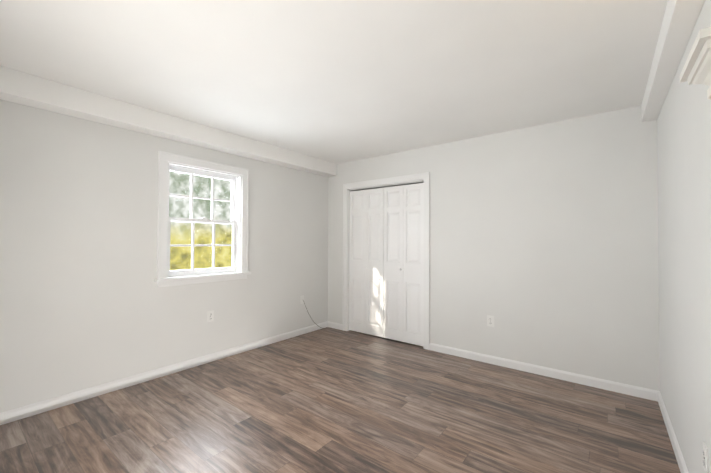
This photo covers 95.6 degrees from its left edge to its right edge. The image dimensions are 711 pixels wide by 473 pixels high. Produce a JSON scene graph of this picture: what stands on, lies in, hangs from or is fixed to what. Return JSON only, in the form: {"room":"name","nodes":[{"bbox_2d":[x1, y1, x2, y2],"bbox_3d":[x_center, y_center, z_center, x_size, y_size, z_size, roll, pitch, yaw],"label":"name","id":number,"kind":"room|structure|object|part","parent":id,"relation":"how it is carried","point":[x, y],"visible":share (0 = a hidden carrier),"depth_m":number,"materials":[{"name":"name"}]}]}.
{"room":"empty bedroom","nodes":[
{"label":"empty bedroom","id":0,"kind":"room"},
{"bbox_2d":[0,99,328,412],"bbox_3d":[-1.706,0.108,3.332,0.160,2.427,4.320,0,-1,38],"label":"wall","id":1,"kind":"structure","parent":0,"point":[86,302],"depth_m":2.74,"materials":[{"name":"paint"}]},
{"bbox_2d":[0,321,327,424],"bbox_3d":[-1.644,1.280,3.260,0.013,0.082,4.000,0,-1,38],"label":"baseboard","id":2,"kind":"structure","parent":1,"relation":"attached to","point":[15,414],"depth_m":2.85,"materials":[{"name":"white wood"}]},
{"bbox_2d":[154,151,250,286],"bbox_3d":[-1.612,-0.156,3.435,0.245,1.276,0.996,0,-1,38],"label":"window","id":3,"kind":"structure","parent":1,"relation":"in","point":[236,176],"depth_m":3.39,"materials":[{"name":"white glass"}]},
{"bbox_3d":[-1.633,-0.155,3.451,0.042,0.993,0.676,0,-1,38],"label":"glass","id":4,"kind":"part","parent":3,"relation":"part of","materials":[{"name":"clear glass"}]},
{"bbox_2d":[207,310,213,321],"bbox_3d":[-1.533,0.844,3.410,0.008,0.115,0.070,0,-1,38],"label":"electrical outlet","id":5,"kind":"object","parent":1,"relation":"attached to","point":[210,316],"visible":1,"depth_m":3.40,"materials":[{"name":"plastic"}]},
{"bbox_2d":[300,295,326,328],"bbox_3d":[-0.566,1.080,4.571,0.102,0.530,0.497,0,-1,38],"label":"cable","id":6,"kind":"object","parent":1,"relation":"attached to","point":[302,299],"visible":1,"depth_m":4.44,"materials":[{"name":"plastic"}]},
{"bbox_2d":[0,0,667,163],"bbox_3d":[0.030,-1.171,2.478,3.964,0.120,5.070,0,-1,38],"label":"ceiling","id":7,"kind":"structure","parent":0,"point":[337,81],"depth_m":2.06,"materials":[{"name":"paint"}]},
{"bbox_2d":[0,66,336,176],"bbox_3d":[-1.571,-1.019,3.248,0.170,0.175,4.000,0,-1,38],"label":"beam","id":8,"kind":"structure","parent":7,"relation":"attached to","point":[22,88],"depth_m":2.76,"materials":[{"name":"paint"}]},
{"bbox_2d":[641,0,704,121],"bbox_3d":[1.198,-1.057,1.089,0.095,0.140,4.000,0,-1,38],"label":"beam","id":9,"kind":"structure","parent":7,"relation":"attached to","point":[680,18],"depth_m":1.71,"materials":[{"name":"paint"}]},
{"bbox_2d":[0,327,680,472],"bbox_3d":[0.018,1.376,2.437,3.964,0.120,5.070,0,-1,38],"label":"floor","id":10,"kind":"structure","parent":0,"point":[329,400],"depth_m":2.28,"materials":[{"name":"brown wood"}]},
{"bbox_2d":[328,106,659,390],"bbox_3d":[1.073,0.129,3.801,3.644,2.427,0.160,0,-1,38],"label":"wall","id":11,"kind":"structure","parent":0,"point":[544,245],"depth_m":3.11,"materials":[{"name":"paint"}]},
{"bbox_2d":[328,321,341,329],"bbox_3d":[-0.301,1.310,4.740,0.310,0.082,0.013,0,-1,38],"label":"baseboard","id":12,"kind":"structure","parent":11,"relation":"attached to","point":[335,325],"depth_m":4.73,"materials":[{"name":"white wood"}]},
{"bbox_2d":[342,172,429,349],"bbox_3d":[0.400,0.292,4.307,1.340,2.110,0.185,0,-1,38],"label":"trim","id":13,"kind":"structure","parent":11,"relation":"attached to","point":[424,178],"depth_m":4.17,"materials":[{"name":"white wood"}]},
{"bbox_2d":[349,183,423,345],"bbox_3d":[0.371,0.342,4.269,1.170,1.986,0.072,0,-1,38],"label":"bifold closet door","id":14,"kind":"structure","parent":11,"relation":"in","point":[386,272],"depth_m":4.23,"materials":[{"name":"paint"}]},
{"bbox_2d":[487,315,493,326],"bbox_3d":[1.425,0.893,3.404,0.070,0.115,0.008,0,-1,38],"label":"electrical outlet","id":15,"kind":"object","parent":11,"relation":"attached to","point":[490,321],"visible":1,"depth_m":3.40,"materials":[{"name":"plastic"}]},
{"bbox_2d":[429,343,658,401],"bbox_3d":[1.664,1.295,3.207,1.994,0.082,0.013,0,-1,38],"label":"baseboard","id":16,"kind":"structure","parent":11,"relation":"attached to","point":[636,391],"depth_m":3.04,"materials":[{"name":"white wood"}]},
{"bbox_2d":[657,0,710,472],"bbox_3d":[1.293,0.085,0.992,0.160,2.427,4.320,0,-1,38],"label":"wall","id":17,"kind":"structure","parent":0,"point":[684,177],"depth_m":1.69,"materials":[{"name":"paint"}]},
{"bbox_2d":[658,391,688,472],"bbox_3d":[1.219,1.258,1.026,0.013,0.082,4.000,0,-1,38],"label":"baseboard","id":18,"kind":"structure","parent":17,"relation":"attached to","point":[677,451],"depth_m":2.02,"materials":[{"name":"white wood"}]},
{"bbox_2d":[680,27,710,99],"bbox_3d":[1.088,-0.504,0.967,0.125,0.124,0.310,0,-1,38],"label":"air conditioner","id":19,"kind":"object","parent":17,"relation":"attached to","point":[696,69],"visible":1,"depth_m":0.98,"materials":[{"name":"plastic"}]},
{"bbox_2d":[703,441,708,472],"bbox_3d":[1.493,0.946,1.377,0.008,0.115,0.070,0,-1,38],"label":"electrical outlet","id":20,"kind":"object","parent":17,"relation":"attached to","point":[705,458],"visible":1,"depth_m":1.36,"materials":[{"name":"plastic"}]},
{"label":"outside","id":21,"kind":"structure","parent":0,"visible":0},
{"bbox_2d":[169,171,231,270],"bbox_3d":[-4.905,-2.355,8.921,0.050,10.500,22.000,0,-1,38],"label":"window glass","id":22,"kind":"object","parent":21,"point":[198,231],"depth_m":9.34,"materials":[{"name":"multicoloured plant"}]}
]}

